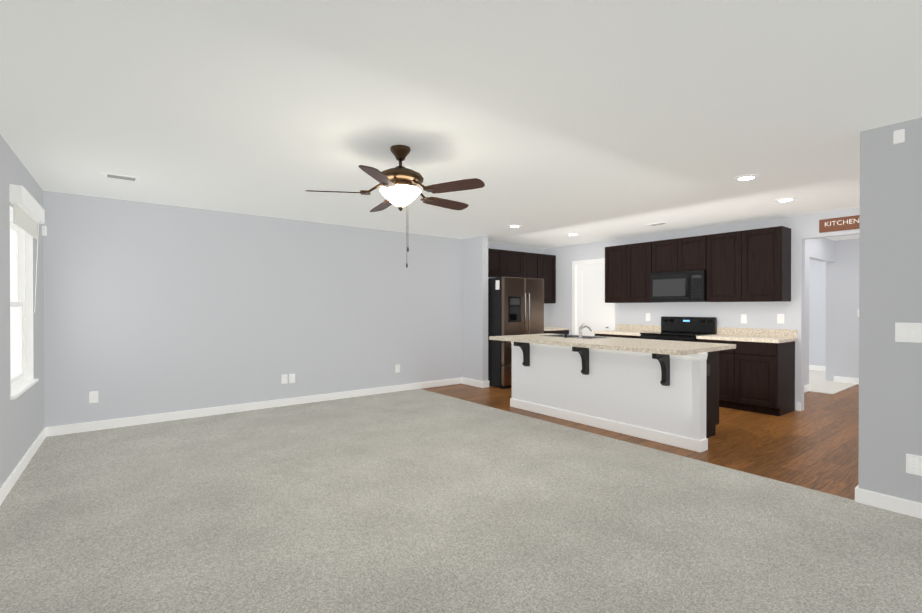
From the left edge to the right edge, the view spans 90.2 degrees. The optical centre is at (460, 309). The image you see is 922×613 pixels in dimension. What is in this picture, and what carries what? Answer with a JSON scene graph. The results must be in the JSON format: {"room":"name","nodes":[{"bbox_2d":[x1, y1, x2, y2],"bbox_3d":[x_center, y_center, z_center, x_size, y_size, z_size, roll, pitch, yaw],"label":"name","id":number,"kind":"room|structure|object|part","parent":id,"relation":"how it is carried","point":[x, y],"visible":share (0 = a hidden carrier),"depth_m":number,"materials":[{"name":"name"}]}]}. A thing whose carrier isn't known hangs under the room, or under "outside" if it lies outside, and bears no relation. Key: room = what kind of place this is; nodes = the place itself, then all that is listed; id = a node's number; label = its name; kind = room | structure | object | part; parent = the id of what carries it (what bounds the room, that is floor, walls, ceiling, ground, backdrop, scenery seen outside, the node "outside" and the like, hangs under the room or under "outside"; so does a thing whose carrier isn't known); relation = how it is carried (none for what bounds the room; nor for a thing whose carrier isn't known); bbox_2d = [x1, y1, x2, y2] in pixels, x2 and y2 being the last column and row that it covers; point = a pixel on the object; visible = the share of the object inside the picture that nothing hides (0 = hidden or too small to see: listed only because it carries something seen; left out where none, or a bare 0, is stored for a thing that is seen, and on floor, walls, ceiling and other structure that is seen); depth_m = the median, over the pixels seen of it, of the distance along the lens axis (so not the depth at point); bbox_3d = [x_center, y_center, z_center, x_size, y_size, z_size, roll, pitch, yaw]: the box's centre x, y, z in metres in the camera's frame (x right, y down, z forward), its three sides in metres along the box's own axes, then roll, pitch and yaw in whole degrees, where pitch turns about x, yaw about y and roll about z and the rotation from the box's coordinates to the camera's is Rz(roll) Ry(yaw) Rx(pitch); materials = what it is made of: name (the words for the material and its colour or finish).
{"room":"empty living room","nodes":[
{"label":"empty living room","id":0,"kind":"room"},
{"bbox_2d":[0,135,43,487],"bbox_3d":[-2.236,0.061,1.763,0.160,2.450,7.060,0,0,-36],"label":"wall","id":1,"kind":"structure","parent":0,"point":[21,421],"depth_m":3.41,"materials":[{"name":"grey paint"}]},
{"bbox_2d":[0,428,45,504],"bbox_3d":[-2.160,1.228,1.814,0.016,0.093,6.724,0,0,-36],"label":"baseboard","id":2,"kind":"structure","parent":1,"relation":"attached to","point":[11,480],"depth_m":3.50,"materials":[{"name":"white wood"}]},
{"bbox_2d":[10,206,38,399],"bbox_3d":[-3.546,-0.056,3.660,0.140,1.395,1.010,0,0,-36],"label":"window","id":3,"kind":"structure","parent":1,"relation":"in","point":[22,380],"depth_m":3.97,"materials":[{"name":"white"}]},
{"bbox_2d":[9,184,44,312],"bbox_3d":[-3.482,-0.436,3.704,0.073,0.925,1.010,0,0,-36],"label":"window valance","id":4,"kind":"object","parent":1,"relation":"attached to","point":[28,212],"visible":1,"depth_m":3.55,"materials":[{"name":"white"}]},
{"bbox_2d":[42,226,46,235],"bbox_3d":[-4.083,-0.773,4.501,0.029,0.090,0.070,0,0,-36],"label":"sensor","id":5,"kind":"object","parent":1,"relation":"attached to","point":[44,230],"visible":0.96,"depth_m":4.48,"materials":[{"name":"white plastic"}]},
{"bbox_2d":[43,191,543,427],"bbox_3d":[0.607,0.028,8.354,12.155,2.450,0.160,0,0,-38],"label":"wall","id":6,"kind":"structure","parent":0,"point":[151,308],"depth_m":5.56,"materials":[{"name":"grey paint"}]},
{"bbox_2d":[89,391,97,402],"bbox_3d":[-3.827,0.911,4.787,0.075,0.120,0.008,0,0,-38],"label":"electrical outlet","id":7,"kind":"object","parent":6,"relation":"attached to","point":[93,396],"visible":1,"depth_m":4.79,"materials":[{"name":"white plastic"}]},
{"bbox_2d":[45,378,461,436],"bbox_3d":[-2.050,1.205,6.173,5.275,0.093,0.016,0,0,-38],"label":"baseboard","id":8,"kind":"structure","parent":6,"relation":"attached to","point":[102,425],"depth_m":5.56,"materials":[{"name":"white wood"}]},
{"bbox_2d":[282,374,286,383],"bbox_3d":[-2.298,0.905,5.981,0.075,0.120,0.008,0,0,-38],"label":"electrical outlet","id":9,"kind":"object","parent":6,"relation":"attached to","point":[284,379],"visible":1,"depth_m":5.98,"materials":[{"name":"white plastic"}]},
{"bbox_2d":[289,374,294,382],"bbox_3d":[-2.219,0.904,6.043,0.075,0.120,0.008,0,0,-38],"label":"electrical outlet","id":10,"kind":"object","parent":6,"relation":"attached to","point":[291,378],"visible":1,"depth_m":6.04,"materials":[{"name":"white plastic"}]},
{"bbox_2d":[396,364,399,372],"bbox_3d":[-0.966,0.899,7.022,0.075,0.120,0.008,0,0,-38],"label":"electrical outlet","id":11,"kind":"object","parent":6,"relation":"attached to","point":[397,368],"visible":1,"depth_m":7.02,"materials":[{"name":"white plastic"}]},
{"bbox_2d":[488,248,507,277],"bbox_3d":[0.449,-0.805,7.912,0.557,0.460,0.330,0,0,-38],"label":"upper cabinet","id":12,"kind":"object","parent":6,"relation":"attached to","point":[497,258],"depth_m":7.85,"materials":[{"name":"brown wood"}]},
{"bbox_2d":[496,250,523,277],"bbox_3d":[0.790,-0.807,8.179,0.557,0.460,0.330,0,0,-38],"label":"upper cabinet","id":13,"kind":"object","parent":6,"relation":"attached to","point":[508,263],"depth_m":8.12,"materials":[{"name":"brown wood"}]},
{"bbox_2d":[524,252,543,278],"bbox_3d":[1.211,-0.578,8.509,0.505,0.920,0.330,0,0,-38],"label":"upper cabinet","id":14,"kind":"object","parent":6,"relation":"attached to","point":[533,262],"depth_m":8.39,"materials":[{"name":"brown wood"}]},
{"bbox_2d":[544,254,555,303],"bbox_3d":[1.512,-0.580,8.744,0.505,0.920,0.330,0,0,-38],"label":"upper cabinet","id":15,"kind":"object","parent":6,"relation":"attached to","point":[549,260],"depth_m":8.67,"materials":[{"name":"brown wood"}]},
{"bbox_2d":[0,389,921,612],"bbox_3d":[-0.601,1.334,3.039,5.100,0.132,7.140,0,0,-38],"label":"floor carpet","id":16,"kind":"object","parent":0,"point":[416,501],"visible":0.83,"depth_m":2.70,"materials":[{"name":"grey carpet"}]},
{"bbox_2d":[0,0,921,248],"bbox_3d":[2.455,-1.242,5.412,12.855,0.120,7.140,0,0,-38],"label":"ceiling","id":17,"kind":"structure","parent":0,"point":[551,123],"depth_m":2.61,"materials":[{"name":"white paint"}]},
{"bbox_2d":[103,172,139,181],"bbox_3d":[-3.000,-1.170,4.058,0.260,0.010,0.150,0,0,-38],"label":"ceiling vent","id":18,"kind":"object","parent":17,"relation":"in","point":[122,177],"visible":0.98,"depth_m":4.04,"materials":[{"name":"white plastic"}]},
{"bbox_2d":[305,145,484,267],"bbox_3d":[-0.421,-0.737,3.368,1.251,0.870,1.269,0,0,-38],"label":"ceiling fan","id":19,"kind":"object","parent":17,"relation":"hanging from","point":[400,174],"depth_m":3.24,"materials":[{"name":"brown metal"}]},
{"bbox_3d":[-0.439,-0.812,3.332,0.300,0.135,0.300,0,0,-38],"label":"ceiling fan shade","id":20,"kind":"part","parent":19,"relation":"part of","materials":[{"name":"white glass"}]},
{"bbox_2d":[646,222,668,225],"bbox_3d":[2.717,-1.181,6.341,0.150,0.010,0.260,0,0,-38],"label":"ceiling vent","id":21,"kind":"object","parent":17,"relation":"in","point":[660,223],"visible":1,"depth_m":6.34,"materials":[{"name":"white plastic"}]},
{"bbox_2d":[733,174,758,180],"bbox_3d":[2.531,-1.169,4.077,0.196,0.011,0.196,0,0,-38],"label":"recessed light","id":22,"kind":"object","parent":17,"relation":"in","point":[746,177],"visible":0.96,"depth_m":4.05,"materials":[{"name":"white plastic"}]},
{"bbox_2d":[775,197,796,201],"bbox_3d":[3.475,-1.174,4.915,0.196,0.011,0.196,0,0,-38],"label":"recessed light","id":23,"kind":"object","parent":17,"relation":"in","point":[786,199],"visible":1,"depth_m":4.88,"materials":[{"name":"white plastic"}]},
{"bbox_2d":[462,236,487,380],"bbox_3d":[0.233,0.031,7.630,0.125,2.450,0.520,0,0,-38],"label":"wall","id":24,"kind":"structure","parent":0,"point":[474,308],"depth_m":7.53,"materials":[{"name":"grey paint"}]},
{"bbox_2d":[462,378,482,387],"bbox_3d":[0.187,1.204,7.580,0.016,0.105,0.520,0,0,-38],"label":"baseboard","id":25,"kind":"structure","parent":24,"relation":"attached to","point":[472,382],"depth_m":7.57,"materials":[{"name":"white wood"}]},
{"bbox_2d":[483,381,488,387],"bbox_3d":[0.404,1.205,7.430,0.141,0.105,0.016,0,0,-38],"label":"baseboard","id":26,"kind":"structure","parent":24,"relation":"attached to","point":[485,384],"depth_m":7.41,"materials":[{"name":"white wood"}]},
{"bbox_2d":[423,384,858,499],"bbox_3d":[3.834,1.322,6.503,6.155,0.120,7.140,0,0,-38],"label":"floor","id":27,"kind":"structure","parent":0,"point":[814,444],"depth_m":4.54,"materials":[{"name":"brown wood"}]},
{"bbox_2d":[488,276,543,388],"bbox_3d":[0.824,0.356,7.816,0.947,1.798,0.857,0,0,-38],"label":"refrigerator","id":28,"kind":"object","parent":27,"relation":"on","point":[515,305],"visible":0.67,"depth_m":7.42,"materials":[{"name":"black"}]},
{"bbox_2d":[544,322,569,334],"bbox_3d":[1.486,0.744,8.537,0.881,1.015,0.635,0,0,-38],"label":"countertop","id":29,"kind":"structure","parent":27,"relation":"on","point":[556,330],"depth_m":8.38,"materials":[{"name":"beige stone"}]},
{"bbox_2d":[594,332,609,336],"bbox_3d":[2.535,0.819,7.408,0.620,0.875,0.470,0,0,-38],"label":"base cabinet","id":30,"kind":"object","parent":27,"relation":"on","point":[596,333],"depth_m":7.32,"materials":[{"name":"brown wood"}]},
{"bbox_2d":[497,335,735,452],"bbox_3d":[1.614,0.827,5.223,1.026,0.885,2.432,0,0,-38],"label":"kitchen island","id":31,"kind":"object","parent":27,"relation":"on","point":[664,391],"depth_m":4.70,"materials":[{"name":"white paint"}]},
{"bbox_2d":[489,335,712,354],"bbox_3d":[1.360,0.397,5.060,0.585,0.105,2.482,0,0,-38],"label":"island countertop","id":32,"kind":"structure","parent":31,"relation":"on","point":[601,344],"depth_m":4.71,"materials":[{"name":"beige stone"}]},
{"bbox_2d":[610,336,639,338],"bbox_3d":[2.748,0.821,7.135,0.620,0.875,0.470,0,0,-38],"label":"base cabinet","id":33,"kind":"object","parent":27,"relation":"on","point":[638,337],"depth_m":6.92,"materials":[{"name":"brown wood"}]},
{"bbox_2d":[602,328,642,335],"bbox_3d":[2.636,0.363,7.265,0.634,0.040,0.816,0,0,-38],"label":"countertop","id":34,"kind":"structure","parent":33,"relation":"on","point":[618,332],"depth_m":7.06,"materials":[{"name":"beige stone"}]},
{"bbox_2d":[640,316,716,341],"bbox_3d":[3.101,0.684,6.603,0.716,1.155,0.795,0,0,-38],"label":"range","id":35,"kind":"object","parent":27,"relation":"on","point":[689,329],"visible":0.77,"depth_m":6.63,"materials":[{"name":"black metal"}]},
{"bbox_2d":[697,340,725,407],"bbox_3d":[3.548,0.826,6.111,0.620,0.875,0.525,0,0,-38],"label":"base cabinet","id":36,"kind":"object","parent":27,"relation":"on","point":[722,353],"depth_m":5.88,"materials":[{"name":"brown wood"}]},
{"bbox_2d":[726,340,796,415],"bbox_3d":[3.795,0.828,5.795,0.620,0.875,0.525,0,0,-38],"label":"base cabinet","id":37,"kind":"object","parent":27,"relation":"on","point":[756,370],"depth_m":5.61,"materials":[{"name":"brown wood"}]},
{"bbox_2d":[696,336,796,343],"bbox_3d":[3.674,0.370,5.936,0.634,0.040,0.951,0,0,-38],"label":"countertop","id":38,"kind":"structure","parent":37,"relation":"on","point":[753,339],"depth_m":5.73,"materials":[{"name":"beige stone"}]},
{"bbox_2d":[544,207,859,410],"bbox_3d":[3.761,0.037,6.439,0.120,2.450,6.740,0,0,-38],"label":"wall","id":39,"kind":"structure","parent":0,"point":[760,315],"depth_m":6.38,"materials":[{"name":"grey paint"}]},
{"bbox_2d":[572,258,614,334],"bbox_3d":[2.384,0.181,8.194,0.132,2.145,0.890,0,0,-38],"label":"door frame","id":40,"kind":"structure","parent":39,"relation":"attached to","point":[575,264],"depth_m":8.46,"materials":[{"name":"white wood"}]},
{"bbox_2d":[577,263,610,335],"bbox_3d":[2.353,0.215,8.170,0.080,2.052,0.728,0,0,-38],"label":"pantry door","id":41,"kind":"structure","parent":39,"relation":"in","point":[593,311],"depth_m":8.20,"materials":[{"name":"white wood"}]},
{"bbox_2d":[605,246,620,301],"bbox_3d":[2.644,-0.573,7.485,0.345,0.920,0.471,0,0,-38],"label":"upper cabinet","id":42,"kind":"object","parent":39,"relation":"attached to","point":[612,253],"depth_m":7.44,"materials":[{"name":"brown wood"}]},
{"bbox_2d":[621,241,656,301],"bbox_3d":[2.878,-0.571,7.185,0.345,0.920,0.538,0,0,-38],"label":"upper cabinet","id":43,"kind":"object","parent":39,"relation":"attached to","point":[638,260],"depth_m":7.10,"materials":[{"name":"brown wood"}]},
{"bbox_2d":[646,313,649,320],"bbox_3d":[2.984,0.118,7.330,0.008,0.120,0.075,0,0,-38],"label":"electrical outlet","id":44,"kind":"object","parent":39,"relation":"attached to","point":[647,316],"visible":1,"depth_m":7.33,"materials":[{"name":"white plastic"}]},
{"bbox_2d":[657,239,672,272],"bbox_3d":[3.145,-0.790,6.842,0.345,0.480,0.457,0,0,-38],"label":"upper cabinet","id":45,"kind":"object","parent":39,"relation":"attached to","point":[664,247],"depth_m":6.76,"materials":[{"name":"brown wood"}]},
{"bbox_2d":[673,235,704,271],"bbox_3d":[3.351,-0.788,6.579,0.345,0.480,0.458,0,0,-38],"label":"upper cabinet","id":46,"kind":"object","parent":39,"relation":"attached to","point":[688,252],"depth_m":6.47,"materials":[{"name":"brown wood"}]},
{"bbox_2d":[650,270,706,301],"bbox_3d":[3.209,-0.327,6.682,0.444,0.432,0.783,0,0,-38],"label":"microwave","id":47,"kind":"object","parent":46,"relation":"attached to","point":[685,286],"visible":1,"depth_m":6.53,"materials":[{"name":"black metal"}]},
{"bbox_2d":[616,324,796,335],"bbox_3d":[3.418,0.296,6.763,0.019,0.099,2.570,0,0,-38],"label":"backsplash","id":48,"kind":"structure","parent":39,"relation":"attached to","point":[625,327],"depth_m":6.28,"materials":[{"name":"beige stone"}]},
{"bbox_2d":[705,232,732,301],"bbox_3d":[3.628,-0.567,6.225,0.345,0.920,0.570,0,0,-38],"label":"upper cabinet","id":49,"kind":"object","parent":39,"relation":"attached to","point":[718,247],"depth_m":6.16,"materials":[{"name":"brown wood"}]},
{"bbox_2d":[741,314,746,322],"bbox_3d":[3.839,0.123,6.234,0.008,0.120,0.075,0,0,-38],"label":"electrical outlet","id":50,"kind":"object","parent":39,"relation":"attached to","point":[743,318],"visible":1,"depth_m":6.23,"materials":[{"name":"white plastic"}]},
{"bbox_2d":[733,226,790,301],"bbox_3d":[3.882,-0.565,5.899,0.345,0.920,0.504,0,0,-38],"label":"upper cabinet","id":51,"kind":"object","parent":39,"relation":"attached to","point":[753,265],"depth_m":5.77,"materials":[{"name":"brown wood"}]},
{"bbox_2d":[777,314,783,322],"bbox_3d":[4.102,0.115,5.894,0.014,0.120,0.075,0,0,-38],"label":"light switch","id":52,"kind":"object","parent":39,"relation":"attached to","point":[780,318],"visible":1,"depth_m":5.90,"materials":[{"name":"white plastic"}]},
{"bbox_2d":[796,402,800,410],"bbox_3d":[4.223,1.214,5.744,0.016,0.105,0.045,0,0,-38],"label":"baseboard","id":53,"kind":"structure","parent":39,"relation":"attached to","point":[798,406],"depth_m":5.74,"materials":[{"name":"white wood"}]},
{"bbox_2d":[819,215,859,232],"bbox_3d":[4.510,-1.010,5.363,0.018,0.155,0.530,0,0,-38],"label":"kitchen sign","id":54,"kind":"object","parent":39,"relation":"attached to","point":[834,226],"visible":0.56,"depth_m":5.41,"materials":[{"name":"brown wood"}]},
{"bbox_2d":[825,218,858,226],"bbox_3d":[4.471,-1.026,5.396,0.002,0.055,0.318,0,0,-38],"label":"sign lettering","id":55,"kind":"object","parent":54,"relation":"attached to","point":[843,222],"visible":1,"depth_m":5.38,"materials":[{"name":"white paint"}]},
{"bbox_2d":[809,259,825,365],"bbox_3d":[6.770,0.018,10.109,0.120,2.450,2.780,0,0,-38],"label":"wall","id":56,"kind":"structure","parent":0,"point":[817,316],"depth_m":9.37,"materials":[{"name":"grey paint"}]},
{"bbox_2d":[809,365,825,370],"bbox_3d":[6.716,1.186,10.073,0.016,0.095,2.780,0,0,-38],"label":"baseboard","id":57,"kind":"structure","parent":56,"relation":"attached to","point":[819,368],"depth_m":9.36,"materials":[{"name":"white wood"}]},
{"bbox_2d":[804,238,834,385],"bbox_3d":[5.247,0.034,7.080,3.010,2.450,0.120,0,0,-38],"label":"wall","id":58,"kind":"structure","parent":0,"point":[821,249],"depth_m":7.11,"materials":[{"name":"grey paint"}]},
{"bbox_2d":[804,384,809,392],"bbox_3d":[4.757,1.209,6.617,1.660,0.105,0.016,0,0,-38],"label":"baseboard","id":59,"kind":"structure","parent":58,"relation":"attached to","point":[806,388],"depth_m":7.01,"materials":[{"name":"white wood"}]},
{"bbox_2d":[808,370,857,394],"bbox_3d":[5.774,1.293,9.059,3.150,0.112,3.220,0,0,-38],"label":"floor","id":60,"kind":"structure","parent":0,"point":[818,383],"depth_m":7.64,"materials":[{"name":"grey"}]},
{"bbox_2d":[826,239,858,380],"bbox_3d":[7.373,0.035,6.900,0.120,2.450,3.020,0,0,-38],"label":"wall","id":61,"kind":"structure","parent":0,"point":[842,317],"depth_m":7.86,"materials":[{"name":"grey paint"}]},
{"bbox_2d":[834,376,858,384],"bbox_3d":[7.356,1.208,6.817,0.016,0.105,2.900,0,0,-38],"label":"baseboard","id":62,"kind":"structure","parent":61,"relation":"attached to","point":[846,379],"depth_m":7.82,"materials":[{"name":"white wood"}]},
{"bbox_2d":[858,117,921,502],"bbox_3d":[3.094,0.058,2.518,0.120,2.450,1.380,0,0,-38],"label":"wall","id":63,"kind":"structure","parent":0,"point":[890,368],"depth_m":2.91,"materials":[{"name":"grey paint"}]},
{"bbox_2d":[855,488,921,518],"bbox_3d":[3.035,1.224,2.488,0.016,0.093,1.396,0,0,-38],"label":"baseboard","id":64,"kind":"structure","parent":63,"relation":"attached to","point":[892,503],"depth_m":2.90,"materials":[{"name":"white wood"}]},
{"bbox_2d":[893,129,904,143],"bbox_3d":[2.731,-1.079,2.863,0.020,0.080,0.050,0,0,-38],"label":"detector","id":65,"kind":"object","parent":63,"relation":"attached to","point":[898,136],"visible":1,"depth_m":2.85,"materials":[{"name":"white plastic"}]},
{"bbox_2d":[895,323,921,342],"bbox_3d":[2.761,0.141,2.835,0.014,0.120,0.120,0,0,-38],"label":"light switch","id":66,"kind":"object","parent":63,"relation":"attached to","point":[908,332],"visible":1,"depth_m":2.83,"materials":[{"name":"white plastic"}]},
{"bbox_2d":[906,454,921,475],"bbox_3d":[2.781,0.951,2.817,0.008,0.120,0.075,0,0,-38],"label":"electrical outlet","id":67,"kind":"object","parent":63,"relation":"attached to","point":[914,464],"visible":1,"depth_m":2.82,"materials":[{"name":"white plastic"}]}
]}

